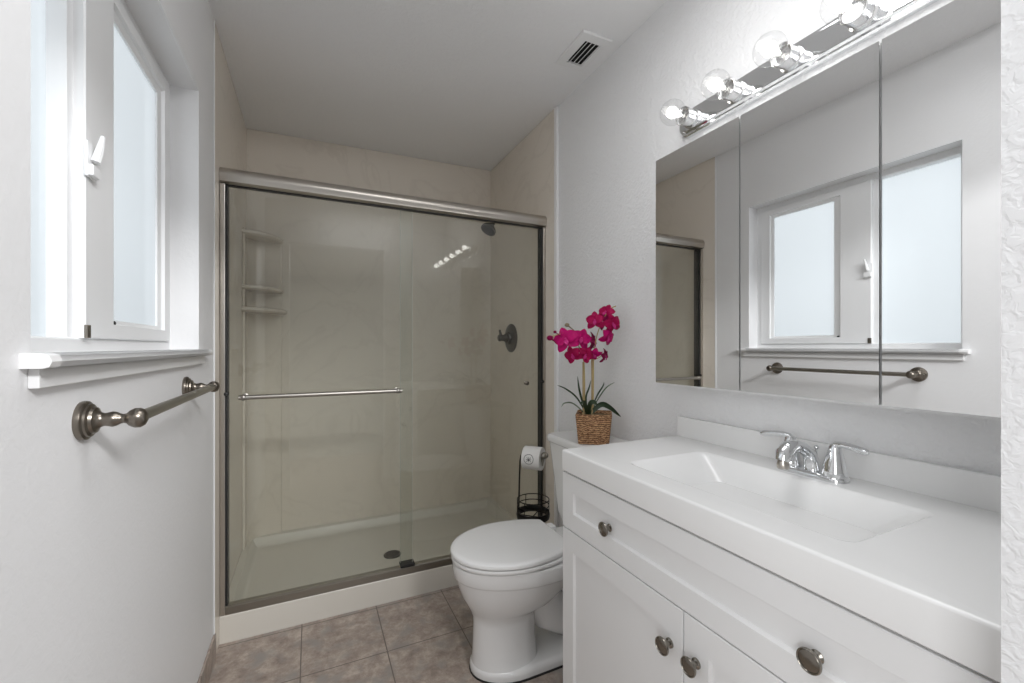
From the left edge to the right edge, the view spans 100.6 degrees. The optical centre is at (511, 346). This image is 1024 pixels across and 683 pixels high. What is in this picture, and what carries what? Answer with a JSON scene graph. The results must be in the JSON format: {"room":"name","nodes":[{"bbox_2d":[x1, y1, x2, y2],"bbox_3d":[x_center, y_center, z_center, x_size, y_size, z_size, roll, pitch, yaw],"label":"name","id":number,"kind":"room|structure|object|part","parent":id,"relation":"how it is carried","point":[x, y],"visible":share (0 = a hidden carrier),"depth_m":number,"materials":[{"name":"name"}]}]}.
{"room":"bathroom","nodes":[
{"label":"bathroom","id":0,"kind":"room"},
{"bbox_2d":[0,0,213,682],"bbox_3d":[-0.986,-0.080,1.138,0.140,2.540,2.800,0,0,-25],"label":"wall","id":1,"kind":"structure","parent":0,"point":[106,538],"depth_m":0.81,"materials":[{"name":"white paint"}]},
{"bbox_2d":[19,0,213,388],"bbox_3d":[-0.886,-0.398,0.979,0.158,0.906,1.017,0,0,-25],"label":"window","id":2,"kind":"structure","parent":1,"relation":"in","point":[100,96],"depth_m":0.86,"materials":[{"name":"white plastic"}]},
{"bbox_3d":[-0.819,-0.418,0.667,0.006,0.813,0.305,0,0,-25],"label":"frosted pane","id":3,"kind":"part","parent":2,"relation":"part of","materials":[{"name":"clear glass"}]},
{"bbox_3d":[-0.928,-0.418,0.940,0.050,0.865,0.944,0,0,-25],"label":"frame","id":4,"kind":"part","parent":2,"relation":"part of","materials":[{"name":"white plastic"}]},
{"bbox_3d":[-0.865,0.018,0.989,0.110,0.020,1.017,0,0,-25],"label":"sill","id":5,"kind":"part","parent":2,"relation":"part of","materials":[{"name":"white wood"}]},
{"bbox_3d":[-0.979,-0.416,1.089,0.030,0.798,0.562,0,0,-25],"label":"sliding sash","id":6,"kind":"part","parent":2,"relation":"part of","materials":[{"name":"white plastic"}]},
{"bbox_3d":[-1.005,-0.414,1.131,0.005,0.715,0.332,0,0,-25],"label":"frosted pane","id":7,"kind":"part","parent":2,"relation":"part of","materials":[{"name":"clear glass"}]},
{"bbox_2d":[72,377,219,440],"bbox_3d":[-0.789,0.119,0.984,0.084,0.064,0.684,0,0,-25],"label":"towel bar","id":8,"kind":"object","parent":1,"relation":"attached to","point":[87,418],"visible":1,"depth_m":0.70,"materials":[{"name":"grey metal"}]},
{"bbox_3d":[-0.657,0.119,0.704,0.084,0.064,0.064,0,0,-25],"label":"wall post","id":9,"kind":"part","parent":8,"relation":"part of","materials":[{"name":"grey metal"}]},
{"bbox_3d":[-0.764,0.119,0.996,0.019,0.019,0.620,0,0,-25],"label":"rail","id":10,"kind":"part","parent":8,"relation":"part of","materials":[{"name":"silver metal"}]},
{"bbox_3d":[-0.922,0.119,1.264,0.084,0.064,0.064,0,0,-25],"label":"wall post","id":11,"kind":"part","parent":8,"relation":"part of","materials":[{"name":"grey metal"}]},
{"bbox_2d":[197,633,215,682],"bbox_3d":[-0.752,1.140,0.816,0.008,0.100,1.778,0,0,-25],"label":"baseboard","id":12,"kind":"structure","parent":1,"relation":"attached to","point":[210,659],"depth_m":1.51,"materials":[{"name":"stone"}]},
{"bbox_2d":[213,19,214,633],"bbox_3d":[-1.132,-0.028,1.616,0.005,2.436,0.010,0,0,-25],"label":"trim","id":13,"kind":"structure","parent":1,"relation":"attached to","point":[214,19],"depth_m":1.61,"materials":[{"name":"white"}]},
{"bbox_2d":[209,585,562,682],"bbox_3d":[-0.068,1.220,1.102,1.789,0.060,3.850,0,0,-25],"label":"floor","id":14,"kind":"structure","parent":0,"point":[426,637],"depth_m":1.68,"materials":[{"name":"tile"}]},
{"bbox_2d":[219,497,516,644],"bbox_3d":[-0.662,1.137,2.383,1.503,0.107,0.803,0,0,-25],"label":"shower pan","id":15,"kind":"object","parent":14,"relation":"on","point":[288,559],"visible":0.69,"depth_m":2.26,"materials":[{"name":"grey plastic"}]},
{"bbox_2d":[219,167,546,616],"bbox_3d":[-0.497,0.177,2.033,1.502,1.811,0.116,0,0,-25],"label":"shower door","id":16,"kind":"structure","parent":15,"relation":"on","point":[228,177],"depth_m":1.86,"materials":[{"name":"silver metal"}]},
{"bbox_3d":[-0.501,-0.694,2.042,1.502,0.068,0.064,0,0,-25],"label":"header rail","id":17,"kind":"part","parent":16,"relation":"part of","materials":[{"name":"silver metal"}]},
{"bbox_2d":[384,550,399,558],"bbox_3d":[-0.658,1.140,2.338,0.094,0.009,0.094,0,0,-25],"label":"shower drain","id":18,"kind":"object","parent":15,"relation":"in","point":[391,554],"visible":0.97,"depth_m":2.33,"materials":[{"name":"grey metal"}]},
{"bbox_2d":[215,23,553,652],"bbox_3d":[-0.642,-0.041,2.351,1.519,2.462,0.900,0,0,-25],"label":"shower surround","id":19,"kind":"object","parent":14,"relation":"on","point":[314,284],"visible":0.8,"depth_m":2.64,"materials":[{"name":"beige stone"}]},
{"bbox_3d":[-1.327,-0.029,2.027,0.003,2.437,0.900,0,0,-25],"label":"panel","id":20,"kind":"part","parent":19,"relation":"part of","materials":[{"name":"beige stone"}]},
{"bbox_2d":[242,284,282,293],"bbox_3d":[-1.391,-0.322,2.381,0.185,0.026,0.185,0,0,-25],"label":"corner shelf","id":21,"kind":"object","parent":19,"relation":"attached to","point":[246,288],"depth_m":2.36,"materials":[{"name":"beige plastic"}]},
{"bbox_2d":[242,229,282,243],"bbox_3d":[-1.391,-0.617,2.381,0.185,0.026,0.185,0,0,-25],"label":"corner shelf","id":22,"kind":"object","parent":19,"relation":"attached to","point":[251,236],"depth_m":2.37,"materials":[{"name":"beige plastic"}]},
{"bbox_2d":[241,306,286,314],"bbox_3d":[-1.378,-0.202,2.377,0.205,0.026,0.205,0,0,-25],"label":"corner shelf","id":23,"kind":"object","parent":19,"relation":"attached to","point":[245,310],"depth_m":2.36,"materials":[{"name":"beige plastic"}]},
{"bbox_3d":[-0.837,-0.041,2.752,1.504,2.462,0.010,0,0,-25],"label":"panel","id":24,"kind":"part","parent":19,"relation":"part of","materials":[{"name":"beige stone"}]},
{"bbox_2d":[481,223,495,235],"bbox_3d":[-0.098,-0.795,2.710,0.205,0.175,0.101,0,0,-25],"label":"shower head","id":25,"kind":"object","parent":19,"relation":"attached to","point":[487,228],"visible":0.62,"depth_m":2.67,"materials":[{"name":"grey metal"}]},
{"bbox_2d":[497,324,516,351],"bbox_3d":[-0.046,-0.058,2.733,0.090,0.184,0.184,0,0,-25],"label":"shower valve","id":26,"kind":"object","parent":19,"relation":"attached to","point":[510,336],"visible":1,"depth_m":2.71,"materials":[{"name":"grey metal"}]},
{"bbox_3d":[-0.055,-0.072,2.728,0.070,0.080,0.052,0,0,-25],"label":"valve handle","id":27,"kind":"part","parent":26,"relation":"part of","materials":[{"name":"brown metal"}]},
{"bbox_3d":[0.039,-0.041,2.673,0.012,2.462,0.900,0,0,-25],"label":"panel","id":28,"kind":"part","parent":19,"relation":"part of","materials":[{"name":"beige stone"}]},
{"bbox_2d":[516,452,549,521],"bbox_3d":[0.104,0.850,2.097,0.166,0.680,0.166,0,0,22],"label":"toilet paper stand","id":29,"kind":"object","parent":14,"relation":"on","point":[527,507],"visible":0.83,"depth_m":2.11,"materials":[{"name":"black metal"}]},
{"bbox_3d":[0.094,0.856,2.101,0.141,0.651,0.010,0,0,22],"label":"frame","id":30,"kind":"part","parent":29,"relation":"part of","materials":[{"name":"black metal"}]},
{"bbox_2d":[516,493,549,521],"bbox_3d":[0.104,0.794,2.097,0.166,0.093,0.166,0,0,22],"label":"basket","id":31,"kind":"object","parent":29,"relation":"on","point":[527,507],"depth_m":2.11,"materials":[{"name":"black metal"}]},
{"bbox_2d":[521,446,545,470],"bbox_3d":[0.106,0.547,2.097,0.092,0.112,0.113,0,0,22],"label":"toilet paper roll","id":32,"kind":"object","parent":29,"relation":"hanging from","point":[531,458],"visible":0.91,"depth_m":2.06,"materials":[{"name":"white paper"}]},
{"bbox_2d":[450,430,627,682],"bbox_3d":[0.112,0.787,1.677,0.723,0.805,0.400,0,0,-25],"label":"toilet","id":33,"kind":"object","parent":14,"relation":"on","point":[509,573],"visible":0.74,"depth_m":1.53,"materials":[{"name":"white ceramic"}]},
{"bbox_3d":[-0.020,0.744,1.615,0.431,0.022,0.366,0,0,-25],"label":"lid","id":34,"kind":"part","parent":33,"relation":"part of","materials":[{"name":"white plastic"}]},
{"bbox_3d":[-0.020,0.765,1.614,0.426,0.016,0.364,0,0,-25],"label":"seat","id":35,"kind":"part","parent":33,"relation":"part of","materials":[{"name":"white plastic"}]},
{"bbox_3d":[0.338,0.605,1.784,0.216,0.368,0.384,0,0,-25],"label":"tank","id":36,"kind":"part","parent":33,"relation":"part of","materials":[{"name":"white ceramic"}]},
{"bbox_2d":[547,305,620,444],"bbox_3d":[0.299,0.106,1.671,0.184,0.557,0.365,0,0,33],"label":"potted orchid","id":37,"kind":"object","parent":33,"relation":"on","point":[593,426],"visible":1,"depth_m":1.67,"materials":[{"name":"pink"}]},
{"bbox_3d":[0.203,-0.027,1.599,0.101,0.096,0.026,0,0,19],"label":"flower","id":38,"kind":"part","parent":37,"relation":"part of","materials":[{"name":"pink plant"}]},
{"bbox_3d":[0.220,0.113,1.636,0.208,0.333,0.014,0,0,-42],"label":"flower stem","id":39,"kind":"part","parent":37,"relation":"part of","materials":[{"name":"brown"}]},
{"bbox_3d":[0.236,0.030,1.648,0.075,0.070,0.032,0,0,32],"label":"flower","id":40,"kind":"part","parent":37,"relation":"part of","materials":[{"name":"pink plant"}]},
{"bbox_3d":[0.270,-0.030,1.663,0.088,0.083,0.025,0,0,-7],"label":"flower","id":41,"kind":"part","parent":37,"relation":"part of","materials":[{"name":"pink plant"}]},
{"bbox_3d":[0.286,0.032,1.666,0.072,0.066,0.031,0,0,-13],"label":"flower","id":42,"kind":"part","parent":37,"relation":"part of","materials":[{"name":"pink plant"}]},
{"bbox_3d":[0.323,-0.024,1.704,0.023,0.074,0.076,0,0,28],"label":"flower","id":43,"kind":"part","parent":37,"relation":"part of","materials":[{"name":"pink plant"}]},
{"bbox_3d":[0.333,0.325,1.728,0.142,0.119,0.142,0,0,13],"label":"pot","id":44,"kind":"part","parent":37,"relation":"part of","materials":[{"name":"brown wicker"}]},
{"bbox_3d":[0.326,-0.107,1.675,0.070,0.070,0.021,0,0,22],"label":"flower","id":45,"kind":"part","parent":37,"relation":"part of","materials":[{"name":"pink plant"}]},
{"bbox_3d":[0.325,0.026,1.688,0.054,0.051,0.052,0,0,-25],"label":"flower","id":46,"kind":"part","parent":37,"relation":"part of","materials":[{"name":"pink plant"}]},
{"bbox_3d":[0.369,0.033,1.699,0.028,0.057,0.059,0,0,36],"label":"flower","id":47,"kind":"part","parent":37,"relation":"part of","materials":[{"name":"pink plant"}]},
{"bbox_3d":[0.374,0.056,1.715,0.100,0.448,0.015,0,0,-7],"label":"flower stem","id":48,"kind":"part","parent":37,"relation":"part of","materials":[{"name":"brown"}]},
{"bbox_3d":[0.383,-0.043,1.706,0.077,0.071,0.035,0,0,-40],"label":"flower","id":49,"kind":"part","parent":37,"relation":"part of","materials":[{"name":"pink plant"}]},
{"bbox_3d":[0.383,-0.138,1.726,0.074,0.069,0.037,0,0,42],"label":"flower","id":50,"kind":"part","parent":37,"relation":"part of","materials":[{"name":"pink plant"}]},
{"bbox_3d":[0.402,-0.094,1.704,0.087,0.082,0.029,0,0,-25],"label":"flower","id":51,"kind":"part","parent":37,"relation":"part of","materials":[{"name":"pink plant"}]},
{"bbox_3d":[0.335,0.403,1.782,0.230,0.036,0.400,0,0,-25],"label":"tank lid","id":52,"kind":"part","parent":33,"relation":"part of","materials":[{"name":"white ceramic"}]},
{"bbox_2d":[563,471,997,682],"bbox_3d":[0.560,0.782,0.979,0.516,0.815,0.920,0,0,-25],"label":"vanity cabinet","id":53,"kind":"object","parent":14,"relation":"on","point":[647,598],"visible":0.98,"depth_m":0.86,"materials":[{"name":"white paint"}]},
{"bbox_3d":[0.243,0.469,1.098,0.026,0.037,0.037,0,0,-25],"label":"knob","id":54,"kind":"part","parent":53,"relation":"part of","materials":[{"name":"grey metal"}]},
{"bbox_3d":[0.262,0.818,1.090,0.020,0.545,0.462,0,0,-25],"label":"door","id":55,"kind":"part","parent":53,"relation":"part of","materials":[{"name":"white paint"}]},
{"bbox_3d":[0.326,0.632,0.903,0.026,0.037,0.037,0,0,-25],"label":"knob","id":56,"kind":"part","parent":53,"relation":"part of","materials":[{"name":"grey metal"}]},
{"bbox_3d":[0.355,0.629,0.840,0.026,0.037,0.037,0,0,-25],"label":"knob","id":57,"kind":"part","parent":53,"relation":"part of","materials":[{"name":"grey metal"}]},
{"bbox_3d":[0.458,0.818,0.674,0.020,0.545,0.452,0,0,-25],"label":"door","id":58,"kind":"part","parent":53,"relation":"part of","materials":[{"name":"white paint"}]},
{"bbox_2d":[562,416,1000,682],"bbox_3d":[0.573,0.329,0.978,0.494,0.172,0.930,0,0,-25],"label":"washbasin","id":59,"kind":"object","parent":53,"relation":"in","point":[909,547],"visible":0.98,"depth_m":0.82,"materials":[{"name":"white stone"}]},
{"bbox_2d":[760,430,869,483],"bbox_3d":[0.721,0.263,1.030,0.183,0.094,0.176,0,0,21],"label":"faucet","id":60,"kind":"object","parent":59,"relation":"on","point":[787,454],"visible":1,"depth_m":0.98,"materials":[{"name":"silver metal"}]},
{"bbox_3d":[0.690,0.228,1.105,0.019,0.024,0.085,0,0,-33],"label":"lever","id":61,"kind":"part","parent":60,"relation":"part of","materials":[{"name":"silver metal"}]},
{"bbox_3d":[0.706,0.263,1.079,0.049,0.079,0.049,0,0,-25],"label":"handle","id":62,"kind":"part","parent":60,"relation":"part of","materials":[{"name":"silver metal"}]},
{"bbox_3d":[0.684,0.263,1.012,0.151,0.088,0.042,0,0,-25],"label":"spout","id":63,"kind":"part","parent":60,"relation":"part of","materials":[{"name":"silver metal"}]},
{"bbox_3d":[0.728,0.303,1.033,0.054,0.014,0.158,0,0,-25],"label":"plate","id":64,"kind":"part","parent":60,"relation":"part of","materials":[{"name":"silver metal"}]},
{"bbox_3d":[0.746,0.270,1.042,0.012,0.060,0.011,0,0,-25],"label":"lift rod","id":65,"kind":"part","parent":60,"relation":"part of","materials":[{"name":"silver metal"}]},
{"bbox_3d":[0.750,0.263,0.987,0.049,0.079,0.049,0,0,-25],"label":"handle","id":66,"kind":"part","parent":60,"relation":"part of","materials":[{"name":"silver metal"}]},
{"bbox_3d":[0.759,0.228,0.959,0.019,0.024,0.085,0,0,-17],"label":"lever","id":67,"kind":"part","parent":60,"relation":"part of","materials":[{"name":"silver metal"}]},
{"bbox_3d":[0.457,0.474,0.646,0.026,0.037,0.037,0,0,-25],"label":"knob","id":68,"kind":"part","parent":53,"relation":"part of","materials":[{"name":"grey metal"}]},
{"bbox_2d":[208,0,666,170],"bbox_3d":[-0.236,-1.302,1.492,1.519,0.107,2.800,0,0,-25],"label":"ceiling","id":69,"kind":"structure","parent":0,"point":[456,82],"depth_m":1.91,"materials":[{"name":"white paint"}]},
{"bbox_2d":[555,29,612,71],"bbox_3d":[0.305,-1.267,1.831,0.147,0.014,0.220,0,0,-25],"label":"ceiling vent","id":70,"kind":"object","parent":69,"relation":"in","point":[587,45],"visible":1,"depth_m":1.82,"materials":[{"name":"white metal"}]},
{"bbox_2d":[559,0,1000,526],"bbox_3d":[0.505,-0.080,1.843,0.120,2.540,2.800,0,0,-25],"label":"wall","id":71,"kind":"structure","parent":0,"point":[613,135],"depth_m":1.64,"materials":[{"name":"white paint"}]},
{"bbox_2d":[554,106,558,527],"bbox_3d":[0.236,-0.041,2.253,0.016,2.461,0.028,0,0,-25],"label":"trim","id":72,"kind":"structure","parent":71,"relation":"attached to","point":[556,109],"depth_m":2.24,"materials":[{"name":"white"}]},
{"bbox_2d":[662,0,938,137],"bbox_3d":[0.730,-0.767,1.048,0.151,0.090,0.925,0,0,-25],"label":"vanity light","id":73,"kind":"object","parent":71,"relation":"attached to","point":[857,21],"visible":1,"depth_m":1.10,"materials":[{"name":"silver metal"}]},
{"bbox_2d":[662,98,699,128],"bbox_3d":[0.550,-0.767,1.403,0.127,0.080,0.080,0,0,-25],"label":"bulb","id":74,"kind":"object","parent":73,"relation":"attached to","point":[687,117],"depth_m":1.40,"materials":[{"name":"white glass"}]},
{"bbox_2d":[704,73,745,103],"bbox_3d":[0.619,-0.767,1.255,0.127,0.080,0.080,0,0,-25],"label":"bulb","id":75,"kind":"object","parent":73,"relation":"attached to","point":[730,91],"depth_m":1.26,"materials":[{"name":"white"}]},
{"bbox_2d":[752,30,803,72],"bbox_3d":[0.689,-0.767,1.107,0.127,0.080,0.080,0,0,-25],"label":"bulb","id":76,"kind":"object","parent":73,"relation":"attached to","point":[785,57],"depth_m":1.11,"materials":[{"name":"white glass"}]},
{"bbox_2d":[819,0,878,31],"bbox_3d":[0.759,-0.767,0.960,0.127,0.080,0.080,0,0,-25],"label":"bulb","id":77,"kind":"object","parent":73,"relation":"attached to","point":[854,15],"depth_m":0.97,"materials":[{"name":"white glass"}]},
{"bbox_2d":[656,0,1000,419],"bbox_3d":[0.736,-0.245,1.033,0.154,0.738,0.894,0,0,-25],"label":"upper cabinet","id":78,"kind":"object","parent":71,"relation":"attached to","point":[836,239],"visible":1,"depth_m":0.89,"materials":[{"name":"silver metal"}]},
{"bbox_3d":[0.542,-0.249,1.269,0.004,0.731,0.302,0,0,-25],"label":"mirror door","id":79,"kind":"part","parent":78,"relation":"part of","materials":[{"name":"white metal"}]},
{"bbox_3d":[0.550,-0.249,1.273,0.013,0.730,0.301,0,0,-25],"label":"door","id":80,"kind":"part","parent":78,"relation":"part of","materials":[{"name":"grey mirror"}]},
{"bbox_3d":[0.673,-0.249,0.991,0.004,0.731,0.304,0,0,-25],"label":"mirror door","id":81,"kind":"part","parent":78,"relation":"part of","materials":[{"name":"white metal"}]},
{"bbox_3d":[0.681,-0.249,0.995,0.013,0.730,0.303,0,0,-25],"label":"door","id":82,"kind":"part","parent":78,"relation":"part of","materials":[{"name":"silver metal"}]},
{"bbox_3d":[0.800,-0.249,0.724,0.004,0.731,0.278,0,0,-25],"label":"mirror door","id":83,"kind":"part","parent":78,"relation":"part of","materials":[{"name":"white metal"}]},
{"bbox_2d":[677,416,1000,512],"bbox_3d":[0.788,0.278,1.079,0.020,0.069,0.929,0,0,-25],"label":"backsplash","id":84,"kind":"structure","parent":71,"relation":"attached to","point":[978,489],"depth_m":0.94,"materials":[{"name":"white stone"}]},
{"bbox_2d":[1001,0,1023,682],"bbox_3d":[0.337,-0.035,0.281,1.519,2.450,0.120,0,0,-25],"label":"wall","id":85,"kind":"structure","parent":0,"point":[1012,11],"depth_m":0.41,"materials":[{"name":"white paint"}]}
]}

